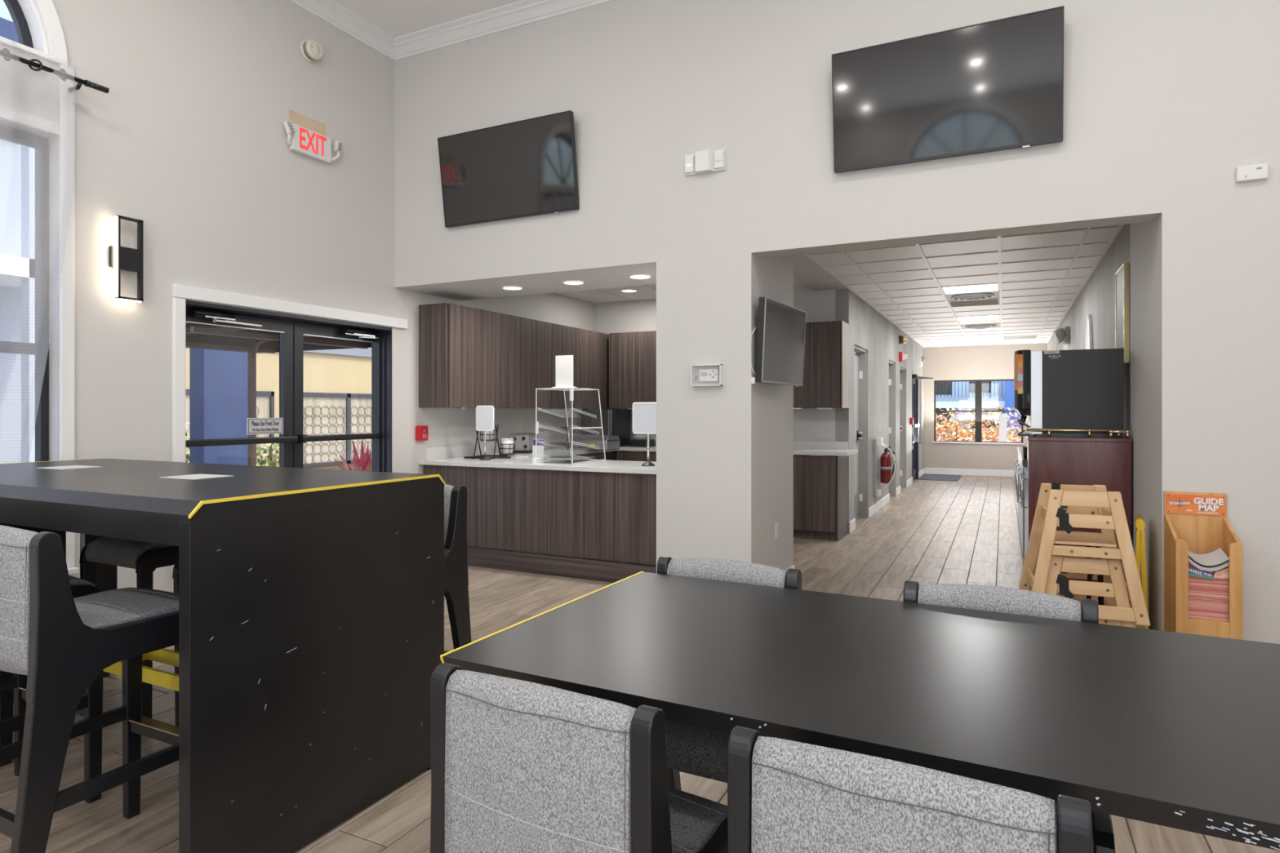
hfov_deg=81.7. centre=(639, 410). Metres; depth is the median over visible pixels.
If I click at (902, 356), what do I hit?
fire alarm strobe
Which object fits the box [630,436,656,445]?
backsplash
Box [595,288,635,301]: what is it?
trim
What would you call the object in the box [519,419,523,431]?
wall outlet
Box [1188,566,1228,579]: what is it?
brochure
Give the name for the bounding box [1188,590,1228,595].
map
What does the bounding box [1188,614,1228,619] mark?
map
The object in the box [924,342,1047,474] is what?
wall
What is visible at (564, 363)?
sign holder
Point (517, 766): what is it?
dining chair
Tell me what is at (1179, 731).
dining table
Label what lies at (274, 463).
shrub
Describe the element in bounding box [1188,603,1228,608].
map
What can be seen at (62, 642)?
bar stool
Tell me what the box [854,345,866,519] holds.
door
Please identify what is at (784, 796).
dining chair
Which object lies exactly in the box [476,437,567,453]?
backsplash
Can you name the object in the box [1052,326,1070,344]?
emergency light
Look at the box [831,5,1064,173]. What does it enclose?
television
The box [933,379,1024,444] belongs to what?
window
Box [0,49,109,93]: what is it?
curtain rod
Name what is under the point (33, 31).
window
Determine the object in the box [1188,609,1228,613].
map
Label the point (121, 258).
wall sconce
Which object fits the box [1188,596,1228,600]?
map
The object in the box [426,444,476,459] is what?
backsplash
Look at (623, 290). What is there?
recessed light
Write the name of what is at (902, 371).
door
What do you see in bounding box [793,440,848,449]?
backsplash
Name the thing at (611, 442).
pan
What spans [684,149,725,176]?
emergency light
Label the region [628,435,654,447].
maker
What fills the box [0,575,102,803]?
bar stool
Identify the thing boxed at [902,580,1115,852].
dining chair
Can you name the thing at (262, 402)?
fence
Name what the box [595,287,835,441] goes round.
wall
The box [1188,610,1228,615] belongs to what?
map
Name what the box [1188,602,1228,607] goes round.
map
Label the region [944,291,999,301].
ceiling vent
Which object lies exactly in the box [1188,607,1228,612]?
map
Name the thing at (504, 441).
tub
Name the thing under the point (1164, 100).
wall
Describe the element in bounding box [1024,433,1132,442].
countertop
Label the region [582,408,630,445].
microwave
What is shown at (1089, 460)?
cabinet
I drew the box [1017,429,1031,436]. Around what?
drip tray
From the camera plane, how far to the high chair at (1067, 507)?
3.54 m
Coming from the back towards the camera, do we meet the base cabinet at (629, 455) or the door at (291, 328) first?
the base cabinet at (629, 455)
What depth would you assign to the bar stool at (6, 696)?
2.72 m
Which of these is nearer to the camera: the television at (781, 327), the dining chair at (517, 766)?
the dining chair at (517, 766)
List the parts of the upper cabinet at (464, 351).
door, tab pull, door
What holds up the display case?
on the countertop at (451, 455)
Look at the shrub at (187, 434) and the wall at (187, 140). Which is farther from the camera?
the shrub at (187, 434)
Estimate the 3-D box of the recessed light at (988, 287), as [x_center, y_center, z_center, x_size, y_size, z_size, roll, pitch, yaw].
[3.514,-1.297,7.872,0.557,0.014,0.540,0,0,26]
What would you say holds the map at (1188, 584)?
on the map at (1188, 584)
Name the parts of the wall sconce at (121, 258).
plate, plate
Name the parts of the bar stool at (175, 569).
frame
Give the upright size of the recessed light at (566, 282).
0.016 m
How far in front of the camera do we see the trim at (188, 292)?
5.14 m
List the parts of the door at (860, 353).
kick plate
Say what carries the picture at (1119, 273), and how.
attached to the picture frame at (1122, 275)
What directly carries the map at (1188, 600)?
on the map at (1188, 602)
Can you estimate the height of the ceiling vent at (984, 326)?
0.045 m
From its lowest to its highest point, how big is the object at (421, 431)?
0.130 m
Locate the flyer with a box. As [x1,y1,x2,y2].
[532,439,544,460]
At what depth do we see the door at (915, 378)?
13.96 m
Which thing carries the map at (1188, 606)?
on the map at (1188, 606)
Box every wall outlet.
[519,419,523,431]
[774,522,777,539]
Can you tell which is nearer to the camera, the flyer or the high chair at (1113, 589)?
the high chair at (1113, 589)
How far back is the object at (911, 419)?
12.91 m
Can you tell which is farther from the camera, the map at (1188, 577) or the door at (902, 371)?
the door at (902, 371)
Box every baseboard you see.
[848,468,924,533]
[924,467,1014,477]
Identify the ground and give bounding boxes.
[937,432,1020,442]
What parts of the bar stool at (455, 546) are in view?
backrest, frame, leg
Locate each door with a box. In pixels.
[185,300,391,472]
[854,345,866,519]
[888,360,893,496]
[899,366,905,488]
[911,373,933,481]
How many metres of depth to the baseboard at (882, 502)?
9.87 m
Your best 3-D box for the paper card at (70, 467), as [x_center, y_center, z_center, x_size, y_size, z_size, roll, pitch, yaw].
[-2.347,0.234,3.047,0.180,0.002,0.150,0,0,25]
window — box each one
[0,0,79,574]
[0,17,35,463]
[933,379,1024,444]
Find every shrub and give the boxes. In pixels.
[185,424,189,462]
[256,443,279,466]
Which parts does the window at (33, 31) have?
arch frame, frame, frame, arch sill, casing, frame, arch casing, casing, sill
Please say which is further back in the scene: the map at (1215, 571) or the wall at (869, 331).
the wall at (869, 331)
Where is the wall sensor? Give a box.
[1235,163,1268,182]
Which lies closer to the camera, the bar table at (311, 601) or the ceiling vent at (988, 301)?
the bar table at (311, 601)
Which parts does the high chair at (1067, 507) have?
rail, leg, rail, leg, rail, rail, seat, rail, rail, rail, leg, rail, rail, leg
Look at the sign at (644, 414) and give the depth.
5.79 m
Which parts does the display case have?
panel, panel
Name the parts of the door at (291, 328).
closer trim, closer arm, frame, closer arm, closer trim, frame, frame, frame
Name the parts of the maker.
lid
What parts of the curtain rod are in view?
rod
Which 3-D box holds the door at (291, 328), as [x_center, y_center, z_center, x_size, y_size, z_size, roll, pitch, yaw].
[-2.521,0.309,5.427,0.219,1.987,1.920,0,0,26]
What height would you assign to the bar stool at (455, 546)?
1.012 m
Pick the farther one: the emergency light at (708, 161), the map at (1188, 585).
the emergency light at (708, 161)
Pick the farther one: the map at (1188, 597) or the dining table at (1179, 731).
the map at (1188, 597)
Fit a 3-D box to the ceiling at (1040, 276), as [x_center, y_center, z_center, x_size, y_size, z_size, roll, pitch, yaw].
[4.311,-1.297,9.598,2.217,0.026,11.370,0,0,26]
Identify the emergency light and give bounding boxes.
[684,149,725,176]
[918,356,927,366]
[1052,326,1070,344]
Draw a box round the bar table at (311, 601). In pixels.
[0,457,444,852]
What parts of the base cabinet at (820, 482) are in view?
cabinet door, cabinet door, panel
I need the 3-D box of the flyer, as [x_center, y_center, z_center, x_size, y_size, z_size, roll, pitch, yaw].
[-0.899,0.341,6.491,0.125,0.180,0.082,0,0,20]
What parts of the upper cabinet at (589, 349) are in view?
door, door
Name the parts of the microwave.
glass door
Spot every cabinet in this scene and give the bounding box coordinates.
[418,302,509,408]
[423,464,656,582]
[509,315,552,408]
[552,323,608,409]
[573,450,616,460]
[608,330,656,409]
[616,450,656,462]
[793,320,848,408]
[793,454,848,542]
[1019,428,1132,607]
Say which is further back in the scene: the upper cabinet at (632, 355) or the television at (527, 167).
the upper cabinet at (632, 355)
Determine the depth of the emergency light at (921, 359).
14.24 m
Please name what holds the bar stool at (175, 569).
on the floor
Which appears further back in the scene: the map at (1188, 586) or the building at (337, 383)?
the building at (337, 383)
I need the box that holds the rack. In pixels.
[463,424,516,458]
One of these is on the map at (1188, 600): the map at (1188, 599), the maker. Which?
the map at (1188, 599)
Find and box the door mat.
[918,473,961,481]
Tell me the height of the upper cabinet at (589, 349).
0.902 m
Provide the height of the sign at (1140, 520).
0.707 m
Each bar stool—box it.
[0,524,178,852]
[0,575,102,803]
[0,671,13,766]
[79,537,178,718]
[172,558,178,726]
[444,484,471,653]
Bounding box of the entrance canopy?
[185,322,371,466]
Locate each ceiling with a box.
[333,0,520,37]
[555,277,808,303]
[793,254,848,290]
[804,224,1124,347]
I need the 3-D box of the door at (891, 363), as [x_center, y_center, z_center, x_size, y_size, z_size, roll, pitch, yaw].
[3.632,0.285,10.922,0.130,2.030,0.750,0,0,26]
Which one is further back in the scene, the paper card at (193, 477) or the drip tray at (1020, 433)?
the drip tray at (1020, 433)
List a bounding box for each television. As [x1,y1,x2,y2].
[437,110,579,227]
[750,297,806,386]
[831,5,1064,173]
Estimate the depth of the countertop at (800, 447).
7.83 m
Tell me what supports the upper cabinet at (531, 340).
attached to the wall at (187, 140)
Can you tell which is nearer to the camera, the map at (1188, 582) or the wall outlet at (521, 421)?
the map at (1188, 582)
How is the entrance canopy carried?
on the ground
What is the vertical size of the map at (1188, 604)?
0.004 m
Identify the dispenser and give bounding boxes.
[1013,348,1124,437]
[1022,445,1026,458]
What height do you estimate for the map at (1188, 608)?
0.004 m
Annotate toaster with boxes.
[508,432,538,453]
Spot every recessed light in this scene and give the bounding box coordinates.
[501,285,523,290]
[562,280,585,284]
[620,288,637,292]
[627,273,652,279]
[941,282,999,294]
[956,314,999,321]
[966,336,1000,340]
[1002,334,1037,339]
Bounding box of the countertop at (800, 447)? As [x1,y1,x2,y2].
[793,440,857,456]
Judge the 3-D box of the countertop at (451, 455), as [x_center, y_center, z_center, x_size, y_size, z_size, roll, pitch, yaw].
[-0.670,0.397,6.234,2.398,0.143,0.760,0,0,26]
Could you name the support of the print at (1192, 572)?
on the brochure
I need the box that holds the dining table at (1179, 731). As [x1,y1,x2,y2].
[440,571,1279,850]
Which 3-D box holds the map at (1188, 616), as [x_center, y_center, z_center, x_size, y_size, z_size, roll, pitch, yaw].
[2.747,0.992,3.616,0.176,0.004,0.200,0,0,26]
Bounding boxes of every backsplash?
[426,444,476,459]
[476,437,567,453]
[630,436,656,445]
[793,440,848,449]
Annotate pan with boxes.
[565,435,619,450]
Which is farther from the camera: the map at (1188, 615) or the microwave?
the microwave
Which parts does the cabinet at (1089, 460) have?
handle, handle, cabinet door, cabinet door, rail post, brass rail, rail post, rail post, rail post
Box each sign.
[246,417,283,435]
[283,109,342,163]
[475,405,493,460]
[632,402,656,466]
[1134,515,1148,629]
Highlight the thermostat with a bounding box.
[690,364,723,386]
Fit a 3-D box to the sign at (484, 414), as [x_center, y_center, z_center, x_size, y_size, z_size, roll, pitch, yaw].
[-1.361,0.194,6.506,0.110,0.475,0.132,0,0,-45]
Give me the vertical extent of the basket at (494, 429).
0.098 m
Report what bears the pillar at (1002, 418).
on the ground
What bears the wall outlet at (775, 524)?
attached to the wall at (1164, 100)
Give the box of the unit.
[1014,447,1026,558]
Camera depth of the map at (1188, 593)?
3.53 m
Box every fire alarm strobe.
[898,335,906,343]
[898,351,906,361]
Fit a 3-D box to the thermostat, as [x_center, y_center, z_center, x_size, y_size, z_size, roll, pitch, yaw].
[0.444,-0.233,4.911,0.208,0.140,0.052,0,0,26]
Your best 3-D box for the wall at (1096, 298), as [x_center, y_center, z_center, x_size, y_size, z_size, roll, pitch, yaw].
[5.626,-0.095,9.548,0.188,2.790,10.700,0,0,26]
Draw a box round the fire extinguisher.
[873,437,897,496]
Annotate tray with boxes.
[546,455,595,459]
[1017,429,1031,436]
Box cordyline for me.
[333,439,370,471]
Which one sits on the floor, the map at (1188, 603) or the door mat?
the door mat
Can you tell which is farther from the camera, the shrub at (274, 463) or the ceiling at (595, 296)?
the shrub at (274, 463)
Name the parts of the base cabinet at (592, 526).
panel, panel, panel, panel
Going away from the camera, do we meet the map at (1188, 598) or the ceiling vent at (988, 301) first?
the map at (1188, 598)
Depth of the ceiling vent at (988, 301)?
8.85 m
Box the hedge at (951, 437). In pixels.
[935,405,1021,442]
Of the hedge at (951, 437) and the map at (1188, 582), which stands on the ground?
the hedge at (951, 437)
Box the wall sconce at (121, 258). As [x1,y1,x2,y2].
[109,215,143,302]
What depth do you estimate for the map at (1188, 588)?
3.52 m
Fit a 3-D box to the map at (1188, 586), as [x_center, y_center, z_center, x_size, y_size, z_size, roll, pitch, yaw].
[2.747,0.848,3.616,0.176,0.004,0.200,0,0,26]
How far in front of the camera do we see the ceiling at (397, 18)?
5.59 m
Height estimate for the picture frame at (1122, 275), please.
0.664 m
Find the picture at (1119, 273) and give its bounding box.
[1115,266,1123,348]
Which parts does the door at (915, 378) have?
pane, frame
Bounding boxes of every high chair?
[1018,482,1150,626]
[1031,543,1135,627]
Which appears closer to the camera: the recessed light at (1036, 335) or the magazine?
the magazine
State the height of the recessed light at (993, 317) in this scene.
0.014 m
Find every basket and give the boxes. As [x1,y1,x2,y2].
[480,429,495,440]
[499,443,515,454]
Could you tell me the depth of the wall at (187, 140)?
4.74 m
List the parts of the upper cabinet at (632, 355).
door, door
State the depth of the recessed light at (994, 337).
13.29 m
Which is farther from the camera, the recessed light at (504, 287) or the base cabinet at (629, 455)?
the base cabinet at (629, 455)
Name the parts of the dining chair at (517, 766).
frame, backrest, frame, seat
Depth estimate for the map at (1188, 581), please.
3.53 m
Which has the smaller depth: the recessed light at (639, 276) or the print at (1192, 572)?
the print at (1192, 572)
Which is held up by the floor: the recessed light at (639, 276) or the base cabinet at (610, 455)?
the base cabinet at (610, 455)
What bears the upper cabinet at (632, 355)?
attached to the wall at (809, 424)
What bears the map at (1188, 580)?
on the map at (1188, 581)
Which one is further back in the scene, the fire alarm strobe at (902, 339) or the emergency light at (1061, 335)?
the fire alarm strobe at (902, 339)
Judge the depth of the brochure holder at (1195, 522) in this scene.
3.66 m
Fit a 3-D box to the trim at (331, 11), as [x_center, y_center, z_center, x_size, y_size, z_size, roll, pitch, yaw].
[-3.846,-2.964,2.351,0.122,0.112,8.430,0,0,26]
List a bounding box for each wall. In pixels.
[0,0,595,591]
[394,0,1279,644]
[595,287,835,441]
[835,288,924,533]
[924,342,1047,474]
[1047,223,1130,438]
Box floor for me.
[0,475,1279,852]
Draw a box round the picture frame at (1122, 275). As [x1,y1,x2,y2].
[1115,262,1128,364]
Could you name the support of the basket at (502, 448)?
on the rack
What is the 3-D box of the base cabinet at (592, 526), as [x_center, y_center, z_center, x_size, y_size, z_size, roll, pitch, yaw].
[-0.682,0.886,6.201,2.388,0.828,0.670,0,0,26]
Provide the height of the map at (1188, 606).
0.004 m
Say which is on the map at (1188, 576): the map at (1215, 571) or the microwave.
the map at (1215, 571)
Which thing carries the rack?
on the countertop at (451, 455)
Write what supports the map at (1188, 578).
on the map at (1188, 580)
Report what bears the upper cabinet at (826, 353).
attached to the wall at (809, 424)
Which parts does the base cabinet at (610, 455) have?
cabinet door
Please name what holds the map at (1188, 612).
on the map at (1188, 613)
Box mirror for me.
[1085,314,1093,349]
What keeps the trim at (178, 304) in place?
attached to the wall at (187, 140)
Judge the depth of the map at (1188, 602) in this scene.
3.53 m
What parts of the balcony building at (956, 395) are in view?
pane, pane, pane, pane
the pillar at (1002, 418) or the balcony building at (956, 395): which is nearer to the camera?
the pillar at (1002, 418)
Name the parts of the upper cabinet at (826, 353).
cabinet door, cabinet door, panel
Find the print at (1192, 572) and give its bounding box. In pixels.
[1188,568,1211,576]
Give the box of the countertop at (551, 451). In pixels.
[476,436,656,457]
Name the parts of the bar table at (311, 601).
panel, panel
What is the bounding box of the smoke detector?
[299,39,323,62]
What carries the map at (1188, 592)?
on the map at (1188, 593)
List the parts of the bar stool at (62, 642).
backrest, leg, frame, seat, leg, foot plate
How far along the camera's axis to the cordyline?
7.01 m
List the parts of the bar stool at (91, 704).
leg, foot plate, seat, frame, leg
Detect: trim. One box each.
[171,284,408,328]
[171,297,185,592]
[288,0,394,60]
[394,0,613,61]
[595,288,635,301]
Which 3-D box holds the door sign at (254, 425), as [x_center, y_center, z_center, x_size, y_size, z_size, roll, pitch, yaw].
[-2.663,0.110,5.265,0.005,0.116,0.286,0,0,26]
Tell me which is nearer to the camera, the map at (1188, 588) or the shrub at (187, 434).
the map at (1188, 588)
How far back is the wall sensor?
3.65 m
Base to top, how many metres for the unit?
0.820 m
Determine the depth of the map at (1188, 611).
3.53 m
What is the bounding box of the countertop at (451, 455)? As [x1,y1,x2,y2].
[419,444,656,474]
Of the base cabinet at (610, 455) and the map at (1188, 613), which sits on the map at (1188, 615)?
the map at (1188, 613)
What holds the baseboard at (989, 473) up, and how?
attached to the wall at (975, 362)
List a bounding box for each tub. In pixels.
[481,425,494,439]
[501,438,514,453]
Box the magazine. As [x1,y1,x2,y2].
[1188,547,1228,571]
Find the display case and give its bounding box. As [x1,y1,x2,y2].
[535,387,605,464]
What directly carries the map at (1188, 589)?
on the map at (1188, 590)
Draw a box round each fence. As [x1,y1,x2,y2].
[185,394,189,462]
[256,395,269,464]
[302,396,371,463]
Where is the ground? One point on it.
(1008, 441)
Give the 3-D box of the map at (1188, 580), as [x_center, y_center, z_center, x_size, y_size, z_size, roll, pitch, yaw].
[2.748,0.814,3.618,0.176,0.004,0.200,0,0,26]
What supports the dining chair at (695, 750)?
on the floor
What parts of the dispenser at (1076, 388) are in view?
picture panel, picture panel, picture panel, picture panel, picture panel, picture panel, picture panel, rating plate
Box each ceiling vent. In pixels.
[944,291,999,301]
[948,298,999,306]
[960,323,1000,328]
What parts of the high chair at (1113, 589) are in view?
leg, rail, rail, seat, rail, rail, leg, rail, rail, leg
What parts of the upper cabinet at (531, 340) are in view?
door, door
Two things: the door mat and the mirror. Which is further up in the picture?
the mirror
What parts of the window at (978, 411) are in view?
frame, sash rail, frame, frame, frame, sill, sash rail, frame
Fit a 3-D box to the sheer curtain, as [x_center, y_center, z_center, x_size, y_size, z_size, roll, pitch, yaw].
[-3.351,-0.375,3.225,0.075,2.900,1.595,0,0,26]
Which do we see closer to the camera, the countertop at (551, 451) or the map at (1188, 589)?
the map at (1188, 589)
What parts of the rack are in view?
leg, leg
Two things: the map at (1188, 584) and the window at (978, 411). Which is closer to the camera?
the map at (1188, 584)
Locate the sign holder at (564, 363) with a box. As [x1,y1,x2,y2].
[552,355,577,387]
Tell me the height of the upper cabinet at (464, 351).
0.902 m
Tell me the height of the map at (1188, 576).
0.004 m
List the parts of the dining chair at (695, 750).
frame, leg, seat, backrest, frame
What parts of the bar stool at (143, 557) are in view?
frame, leg, seat, leg, frame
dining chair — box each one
[430,662,727,852]
[656,555,801,791]
[727,725,1092,852]
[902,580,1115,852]
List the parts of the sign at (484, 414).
frame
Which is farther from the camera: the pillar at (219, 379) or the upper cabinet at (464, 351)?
the pillar at (219, 379)
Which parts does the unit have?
handle, steel door, handle, steel door, handle, steel door, steel door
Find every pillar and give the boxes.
[189,347,248,465]
[951,413,1007,441]
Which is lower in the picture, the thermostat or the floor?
the floor
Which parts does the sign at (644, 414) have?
frame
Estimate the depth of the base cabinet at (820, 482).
7.45 m
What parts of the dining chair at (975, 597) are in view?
frame, backrest, seat, frame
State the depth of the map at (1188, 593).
3.52 m
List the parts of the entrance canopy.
post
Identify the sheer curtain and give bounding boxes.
[0,38,75,462]
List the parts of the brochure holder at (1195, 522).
post, sign plate, post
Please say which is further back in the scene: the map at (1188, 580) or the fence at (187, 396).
the fence at (187, 396)
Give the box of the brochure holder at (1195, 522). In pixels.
[1164,490,1243,639]
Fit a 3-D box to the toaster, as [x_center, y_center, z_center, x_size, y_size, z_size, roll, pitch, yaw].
[-1.154,0.323,7.399,0.230,0.189,0.310,0,0,12]
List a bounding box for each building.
[185,347,371,471]
[854,352,1021,434]
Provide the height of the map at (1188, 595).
0.004 m
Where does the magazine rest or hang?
on the brochure
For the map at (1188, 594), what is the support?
on the map at (1188, 595)
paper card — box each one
[35,465,100,469]
[160,474,232,479]
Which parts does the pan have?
lid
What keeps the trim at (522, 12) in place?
attached to the wall at (1164, 100)
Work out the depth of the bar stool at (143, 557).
3.09 m
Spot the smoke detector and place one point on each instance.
(311, 50)
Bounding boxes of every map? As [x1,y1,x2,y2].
[1188,576,1228,580]
[1188,577,1228,581]
[1188,577,1228,582]
[1188,579,1228,583]
[1188,580,1228,584]
[1188,581,1228,585]
[1188,582,1228,586]
[1188,583,1228,587]
[1188,584,1228,588]
[1188,585,1228,590]
[1188,586,1228,591]
[1188,587,1228,591]
[1188,588,1228,592]
[1188,589,1228,593]
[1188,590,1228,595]
[1188,591,1228,595]
[1188,592,1228,596]
[1188,593,1228,598]
[1188,594,1228,599]
[1188,595,1228,599]
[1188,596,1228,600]
[1188,597,1228,601]
[1188,598,1228,603]
[1188,599,1228,604]
[1188,600,1228,604]
[1188,601,1228,605]
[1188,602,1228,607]
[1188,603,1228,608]
[1188,604,1228,608]
[1188,605,1228,609]
[1188,606,1228,610]
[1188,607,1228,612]
[1188,608,1228,613]
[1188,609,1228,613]
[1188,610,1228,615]
[1188,611,1228,616]
[1188,612,1228,617]
[1188,613,1228,617]
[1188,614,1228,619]
[1188,615,1228,620]
[1188,616,1228,621]
[1211,570,1228,579]
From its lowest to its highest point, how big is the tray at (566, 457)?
0.010 m

